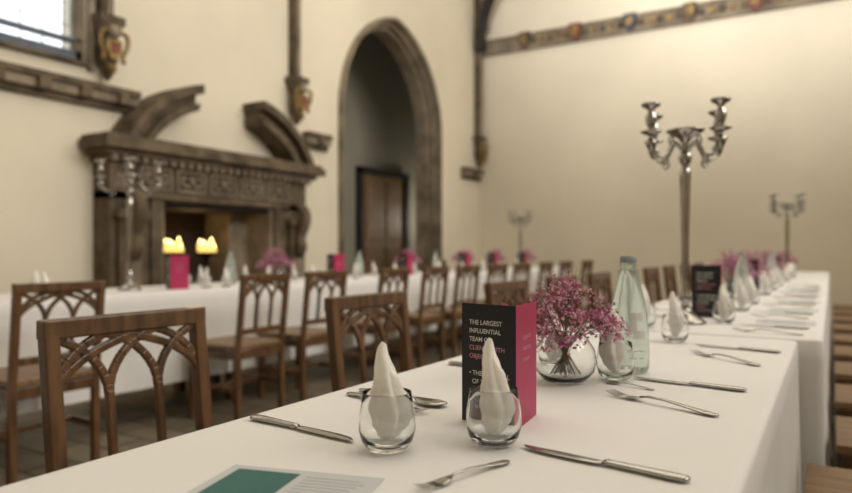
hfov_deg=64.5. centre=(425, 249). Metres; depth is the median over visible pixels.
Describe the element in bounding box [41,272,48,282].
folded napkin
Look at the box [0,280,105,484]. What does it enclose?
dining chair
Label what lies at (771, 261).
water bottle
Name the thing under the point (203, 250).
candle stand
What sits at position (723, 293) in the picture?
folded napkin
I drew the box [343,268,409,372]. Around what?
dining chair
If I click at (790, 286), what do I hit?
table knife
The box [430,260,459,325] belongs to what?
dining chair
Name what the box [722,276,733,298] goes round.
bowl
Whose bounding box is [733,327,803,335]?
fork
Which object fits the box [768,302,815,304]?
table knife
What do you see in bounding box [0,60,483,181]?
trim
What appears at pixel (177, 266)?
menu card
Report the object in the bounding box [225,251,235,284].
water bottle
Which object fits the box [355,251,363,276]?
water bottle
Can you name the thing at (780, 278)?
water tumbler
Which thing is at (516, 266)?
dining chair
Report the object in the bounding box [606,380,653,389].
teaspoon
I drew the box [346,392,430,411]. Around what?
fork
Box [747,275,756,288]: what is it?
folded napkin
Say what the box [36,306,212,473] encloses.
dining chair
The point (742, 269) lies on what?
water bottle
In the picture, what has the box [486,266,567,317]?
dining table
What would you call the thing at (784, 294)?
leaflet
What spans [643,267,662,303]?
dining chair
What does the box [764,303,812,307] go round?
fork
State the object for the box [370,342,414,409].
folded napkin
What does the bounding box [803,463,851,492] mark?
dining chair
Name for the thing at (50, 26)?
window
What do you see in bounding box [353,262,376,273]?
dining chair
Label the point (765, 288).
water tumbler
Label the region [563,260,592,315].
dining chair
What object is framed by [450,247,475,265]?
flower arrangement
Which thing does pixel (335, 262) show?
menu card
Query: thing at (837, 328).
dining chair
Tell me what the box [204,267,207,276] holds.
folded napkin
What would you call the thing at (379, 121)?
wall
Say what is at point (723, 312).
water tumbler
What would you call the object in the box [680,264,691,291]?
dining chair
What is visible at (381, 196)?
door
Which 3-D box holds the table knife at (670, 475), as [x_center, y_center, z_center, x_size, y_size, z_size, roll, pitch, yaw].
[0.201,0.245,0.785,0.206,0.008,0.020,0,0,38]
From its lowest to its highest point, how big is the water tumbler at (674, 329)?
0.073 m
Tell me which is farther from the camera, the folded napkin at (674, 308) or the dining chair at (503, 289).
the dining chair at (503, 289)
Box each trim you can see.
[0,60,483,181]
[338,17,441,271]
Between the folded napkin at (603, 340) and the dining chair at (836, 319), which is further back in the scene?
the dining chair at (836, 319)
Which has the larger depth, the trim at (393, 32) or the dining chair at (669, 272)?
the trim at (393, 32)
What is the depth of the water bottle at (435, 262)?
7.38 m
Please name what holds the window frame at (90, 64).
attached to the wall at (238, 49)
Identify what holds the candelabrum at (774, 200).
on the dining table at (800, 275)
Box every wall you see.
[0,0,477,293]
[344,33,415,274]
[478,0,851,319]
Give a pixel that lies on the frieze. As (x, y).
(689, 12)
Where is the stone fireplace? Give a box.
[78,84,325,287]
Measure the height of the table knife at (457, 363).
0.008 m
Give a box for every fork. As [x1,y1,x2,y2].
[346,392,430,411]
[413,460,510,488]
[606,389,718,415]
[690,350,760,365]
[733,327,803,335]
[752,313,808,318]
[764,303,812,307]
[772,296,814,299]
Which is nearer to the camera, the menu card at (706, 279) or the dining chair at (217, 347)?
the menu card at (706, 279)
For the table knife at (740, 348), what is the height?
0.008 m
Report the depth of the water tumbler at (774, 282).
4.16 m
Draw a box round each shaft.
[91,0,129,80]
[285,0,312,124]
[472,0,488,167]
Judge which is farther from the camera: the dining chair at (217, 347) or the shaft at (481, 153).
the shaft at (481, 153)
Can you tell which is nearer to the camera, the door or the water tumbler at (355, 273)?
the water tumbler at (355, 273)
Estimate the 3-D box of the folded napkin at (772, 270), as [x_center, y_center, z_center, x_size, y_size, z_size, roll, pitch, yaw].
[2.145,0.175,4.193,0.036,0.128,0.041,0,0,-17]
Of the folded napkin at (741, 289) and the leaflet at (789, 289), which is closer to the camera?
the folded napkin at (741, 289)
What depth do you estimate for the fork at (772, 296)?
3.41 m
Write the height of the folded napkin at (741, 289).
0.126 m
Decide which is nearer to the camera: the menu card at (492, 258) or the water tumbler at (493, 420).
the water tumbler at (493, 420)
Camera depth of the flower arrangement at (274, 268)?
5.19 m
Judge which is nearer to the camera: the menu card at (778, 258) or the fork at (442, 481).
the fork at (442, 481)
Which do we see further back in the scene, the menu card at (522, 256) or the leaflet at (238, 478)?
the menu card at (522, 256)
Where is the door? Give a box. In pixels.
[355,166,408,274]
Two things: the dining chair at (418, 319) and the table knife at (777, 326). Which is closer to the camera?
the table knife at (777, 326)
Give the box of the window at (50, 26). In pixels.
[0,0,81,60]
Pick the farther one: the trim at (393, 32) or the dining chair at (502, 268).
the trim at (393, 32)
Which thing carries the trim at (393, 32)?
attached to the wall at (238, 49)
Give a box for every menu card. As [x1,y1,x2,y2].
[166,255,188,289]
[327,254,344,279]
[398,253,412,274]
[458,253,470,265]
[462,301,535,425]
[487,253,497,269]
[518,252,527,266]
[692,265,721,317]
[746,260,757,287]
[775,257,780,273]
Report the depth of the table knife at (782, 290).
4.02 m
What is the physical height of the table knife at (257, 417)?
0.008 m
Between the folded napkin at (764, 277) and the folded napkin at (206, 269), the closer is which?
the folded napkin at (764, 277)
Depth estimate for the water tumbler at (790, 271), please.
5.88 m
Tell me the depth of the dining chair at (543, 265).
7.83 m
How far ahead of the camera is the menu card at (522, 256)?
9.16 m
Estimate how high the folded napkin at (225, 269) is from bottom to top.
0.124 m
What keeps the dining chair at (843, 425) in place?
on the floor
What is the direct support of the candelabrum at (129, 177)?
on the dining table at (220, 303)
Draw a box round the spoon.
[359,388,447,405]
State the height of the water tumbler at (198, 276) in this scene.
0.073 m
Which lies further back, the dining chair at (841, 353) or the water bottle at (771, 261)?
the water bottle at (771, 261)
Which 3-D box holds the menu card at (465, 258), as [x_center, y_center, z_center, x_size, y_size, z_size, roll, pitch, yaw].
[0.441,0.142,7.726,0.117,0.215,0.128,0,0,37]
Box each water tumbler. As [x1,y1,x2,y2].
[196,274,203,284]
[201,277,211,287]
[221,276,231,286]
[290,271,297,279]
[352,270,359,278]
[358,388,415,453]
[370,268,376,274]
[466,384,521,448]
[480,265,485,270]
[596,340,634,380]
[646,304,655,326]
[661,314,688,342]
[713,301,734,323]
[732,293,750,311]
[746,288,759,304]
[758,282,771,294]
[768,278,778,289]
[775,275,783,285]
[781,272,790,280]
[788,270,793,278]
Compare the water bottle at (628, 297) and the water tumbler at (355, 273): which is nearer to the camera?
the water bottle at (628, 297)
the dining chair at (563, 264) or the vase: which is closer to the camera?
the vase
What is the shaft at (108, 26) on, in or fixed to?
attached to the wall at (238, 49)
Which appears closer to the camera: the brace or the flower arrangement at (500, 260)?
the flower arrangement at (500, 260)
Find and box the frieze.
[483,0,834,56]
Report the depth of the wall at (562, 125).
10.79 m
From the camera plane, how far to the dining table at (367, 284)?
5.12 m
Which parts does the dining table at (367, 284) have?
table frame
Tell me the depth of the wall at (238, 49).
7.17 m
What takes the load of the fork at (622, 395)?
on the dining table at (752, 445)
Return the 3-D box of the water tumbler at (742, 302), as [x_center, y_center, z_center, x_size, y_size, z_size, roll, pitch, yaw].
[1.285,0.213,2.751,0.072,0.073,0.072,0,0,31]
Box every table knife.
[250,414,353,440]
[448,361,461,365]
[524,444,690,481]
[633,376,746,391]
[696,344,780,352]
[742,324,808,328]
[756,311,812,314]
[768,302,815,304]
[775,295,817,297]
[782,290,819,291]
[790,286,820,287]
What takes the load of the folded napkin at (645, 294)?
in the water tumbler at (651, 314)
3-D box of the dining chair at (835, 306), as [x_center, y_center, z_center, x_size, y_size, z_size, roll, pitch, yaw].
[4.227,0.570,6.560,0.468,0.860,0.398,0,0,31]
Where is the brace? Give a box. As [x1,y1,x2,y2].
[475,0,494,51]
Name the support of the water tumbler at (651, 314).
on the dining table at (814, 371)
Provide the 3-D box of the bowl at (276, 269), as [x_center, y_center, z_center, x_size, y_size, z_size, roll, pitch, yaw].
[-1.168,0.187,5.240,0.161,0.125,0.161,0,0,31]
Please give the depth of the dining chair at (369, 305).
2.07 m
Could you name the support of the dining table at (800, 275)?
on the floor
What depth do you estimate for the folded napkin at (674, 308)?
1.83 m
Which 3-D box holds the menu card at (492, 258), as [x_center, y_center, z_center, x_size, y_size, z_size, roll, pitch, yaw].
[0.829,0.142,8.384,0.117,0.215,0.128,0,0,31]
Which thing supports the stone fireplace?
on the floor
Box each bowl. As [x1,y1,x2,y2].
[265,266,285,281]
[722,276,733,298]
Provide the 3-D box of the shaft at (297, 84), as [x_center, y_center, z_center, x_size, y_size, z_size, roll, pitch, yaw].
[-1.540,-3.640,8.112,0.265,4.280,0.304,0,0,31]
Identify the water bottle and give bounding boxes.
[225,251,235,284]
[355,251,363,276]
[432,251,438,266]
[610,255,649,374]
[733,252,749,292]
[766,252,776,277]
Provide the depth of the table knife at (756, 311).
2.62 m
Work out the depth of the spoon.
1.08 m
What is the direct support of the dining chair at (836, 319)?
on the floor
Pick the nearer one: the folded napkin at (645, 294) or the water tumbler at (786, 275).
the folded napkin at (645, 294)
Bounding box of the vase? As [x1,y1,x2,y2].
[536,331,596,384]
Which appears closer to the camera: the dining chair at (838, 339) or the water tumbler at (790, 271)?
the dining chair at (838, 339)
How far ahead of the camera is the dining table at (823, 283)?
4.69 m
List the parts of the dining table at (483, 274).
table frame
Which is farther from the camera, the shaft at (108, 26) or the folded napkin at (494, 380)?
the shaft at (108, 26)
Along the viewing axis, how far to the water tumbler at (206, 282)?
4.39 m
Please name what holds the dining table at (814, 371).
on the floor
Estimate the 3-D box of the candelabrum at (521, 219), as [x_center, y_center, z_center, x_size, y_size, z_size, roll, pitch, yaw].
[1.309,-0.145,9.363,0.301,0.790,0.302,0,0,21]
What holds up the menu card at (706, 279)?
on the dining table at (814, 371)
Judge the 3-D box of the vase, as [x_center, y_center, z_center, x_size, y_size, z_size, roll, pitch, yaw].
[0.262,0.203,1.272,0.119,0.092,0.119,0,0,31]
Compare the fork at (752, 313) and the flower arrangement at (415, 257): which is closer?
the fork at (752, 313)
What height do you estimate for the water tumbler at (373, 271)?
0.073 m
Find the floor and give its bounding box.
[0,309,851,486]
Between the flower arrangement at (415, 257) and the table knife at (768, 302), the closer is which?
the table knife at (768, 302)
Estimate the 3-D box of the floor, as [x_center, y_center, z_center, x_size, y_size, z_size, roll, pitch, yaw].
[1.032,1.100,4.921,12.300,0.200,16.500,0,0,31]
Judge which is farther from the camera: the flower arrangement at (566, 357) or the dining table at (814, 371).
the dining table at (814, 371)
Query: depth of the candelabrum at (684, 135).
2.29 m
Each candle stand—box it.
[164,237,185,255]
[195,237,218,276]
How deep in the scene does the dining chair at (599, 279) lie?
4.18 m
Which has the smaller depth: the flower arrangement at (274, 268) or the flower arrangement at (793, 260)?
the flower arrangement at (274, 268)
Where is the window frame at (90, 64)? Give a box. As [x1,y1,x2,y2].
[0,0,94,71]
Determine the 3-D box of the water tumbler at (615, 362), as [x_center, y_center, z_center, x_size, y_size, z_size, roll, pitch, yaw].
[0.365,0.213,1.300,0.072,0.073,0.072,0,0,31]
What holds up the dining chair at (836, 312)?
on the floor
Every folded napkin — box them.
[34,270,39,280]
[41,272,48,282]
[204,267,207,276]
[223,267,228,275]
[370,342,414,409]
[480,338,509,392]
[544,304,559,330]
[601,307,623,343]
[641,284,649,304]
[668,291,681,315]
[718,284,730,301]
[737,278,746,293]
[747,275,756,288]
[762,270,767,281]
[769,268,774,278]
[776,266,780,275]
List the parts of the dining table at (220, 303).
table frame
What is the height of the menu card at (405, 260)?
0.215 m
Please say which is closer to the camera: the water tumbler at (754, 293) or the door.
the water tumbler at (754, 293)
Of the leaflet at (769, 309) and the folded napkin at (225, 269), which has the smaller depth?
the leaflet at (769, 309)
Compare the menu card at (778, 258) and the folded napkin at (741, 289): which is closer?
the folded napkin at (741, 289)
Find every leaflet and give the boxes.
[187,464,384,492]
[755,319,815,325]
[767,308,818,312]
[777,300,819,302]
[784,294,821,295]
[789,289,822,290]
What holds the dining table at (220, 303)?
on the floor
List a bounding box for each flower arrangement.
[256,244,295,281]
[393,247,423,272]
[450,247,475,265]
[483,246,506,263]
[521,248,538,266]
[527,266,630,384]
[708,247,766,298]
[725,246,777,282]
[752,249,787,278]
[776,249,799,271]
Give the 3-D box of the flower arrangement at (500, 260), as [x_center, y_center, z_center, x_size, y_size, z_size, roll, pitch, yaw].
[0.892,0.102,8.684,0.300,0.295,0.307,0,0,-30]
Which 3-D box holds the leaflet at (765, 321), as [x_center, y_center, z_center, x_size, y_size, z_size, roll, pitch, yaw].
[1.236,0.249,2.323,0.182,0.001,0.150,0,0,29]
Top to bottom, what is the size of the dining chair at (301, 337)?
0.860 m
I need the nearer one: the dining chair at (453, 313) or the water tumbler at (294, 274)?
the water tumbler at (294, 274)
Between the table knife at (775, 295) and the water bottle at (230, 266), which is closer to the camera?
the table knife at (775, 295)
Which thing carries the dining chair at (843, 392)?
on the floor
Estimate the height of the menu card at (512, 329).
0.172 m
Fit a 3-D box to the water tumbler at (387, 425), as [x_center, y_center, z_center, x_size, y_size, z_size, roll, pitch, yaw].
[-0.049,0.213,0.844,0.072,0.073,0.072,0,0,31]
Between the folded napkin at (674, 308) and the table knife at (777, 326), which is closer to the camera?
the folded napkin at (674, 308)
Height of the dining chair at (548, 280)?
0.860 m
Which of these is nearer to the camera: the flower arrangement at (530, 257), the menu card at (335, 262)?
the menu card at (335, 262)
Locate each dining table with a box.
[0,284,256,417]
[0,327,800,492]
[210,275,420,391]
[367,270,511,351]
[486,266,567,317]
[579,292,830,492]
[772,279,830,368]
[792,272,830,334]
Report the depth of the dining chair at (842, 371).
3.04 m
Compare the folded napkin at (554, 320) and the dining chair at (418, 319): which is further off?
the dining chair at (418, 319)
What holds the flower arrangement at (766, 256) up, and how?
on the dining table at (823, 283)
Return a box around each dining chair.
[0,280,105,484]
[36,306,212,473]
[188,273,290,419]
[257,270,347,400]
[324,291,413,391]
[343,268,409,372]
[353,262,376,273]
[380,266,448,367]
[415,265,479,358]
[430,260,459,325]
[449,264,507,349]
[477,263,530,305]
[484,280,527,305]
[527,262,553,327]
[528,261,572,326]
[545,275,580,326]
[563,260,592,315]
[587,272,612,316]
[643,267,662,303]
[663,265,677,298]
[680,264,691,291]
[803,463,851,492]
[833,304,851,309]
[833,309,851,344]
[833,315,851,323]
[833,323,851,382]
[833,333,851,380]
[834,345,851,415]
[834,361,851,415]
[834,383,851,467]
[835,416,851,469]
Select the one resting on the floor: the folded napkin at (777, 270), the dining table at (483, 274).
the dining table at (483, 274)
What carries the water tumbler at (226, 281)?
on the dining table at (220, 303)
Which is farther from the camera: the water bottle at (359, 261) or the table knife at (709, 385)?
the water bottle at (359, 261)
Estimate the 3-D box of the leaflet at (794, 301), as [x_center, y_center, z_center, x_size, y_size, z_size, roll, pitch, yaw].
[1.798,0.249,3.257,0.182,0.001,0.150,0,0,29]
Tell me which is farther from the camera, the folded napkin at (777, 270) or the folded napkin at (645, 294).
the folded napkin at (777, 270)
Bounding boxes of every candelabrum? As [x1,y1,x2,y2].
[94,157,163,290]
[508,210,532,251]
[640,96,731,324]
[768,193,806,277]
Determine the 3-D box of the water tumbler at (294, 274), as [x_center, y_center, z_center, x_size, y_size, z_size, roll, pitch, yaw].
[-1.115,0.213,5.686,0.072,0.073,0.072,0,0,31]
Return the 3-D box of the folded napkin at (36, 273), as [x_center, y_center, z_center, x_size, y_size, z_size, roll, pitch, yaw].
[-2.208,0.175,3.838,0.038,0.126,0.036,0,0,-36]
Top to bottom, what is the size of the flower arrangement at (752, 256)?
0.273 m
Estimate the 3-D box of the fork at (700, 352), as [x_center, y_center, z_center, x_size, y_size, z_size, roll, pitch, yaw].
[0.679,0.243,1.534,0.025,0.010,0.198,0,0,-20]
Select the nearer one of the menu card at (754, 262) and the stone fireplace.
the menu card at (754, 262)
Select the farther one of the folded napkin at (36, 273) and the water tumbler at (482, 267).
the water tumbler at (482, 267)

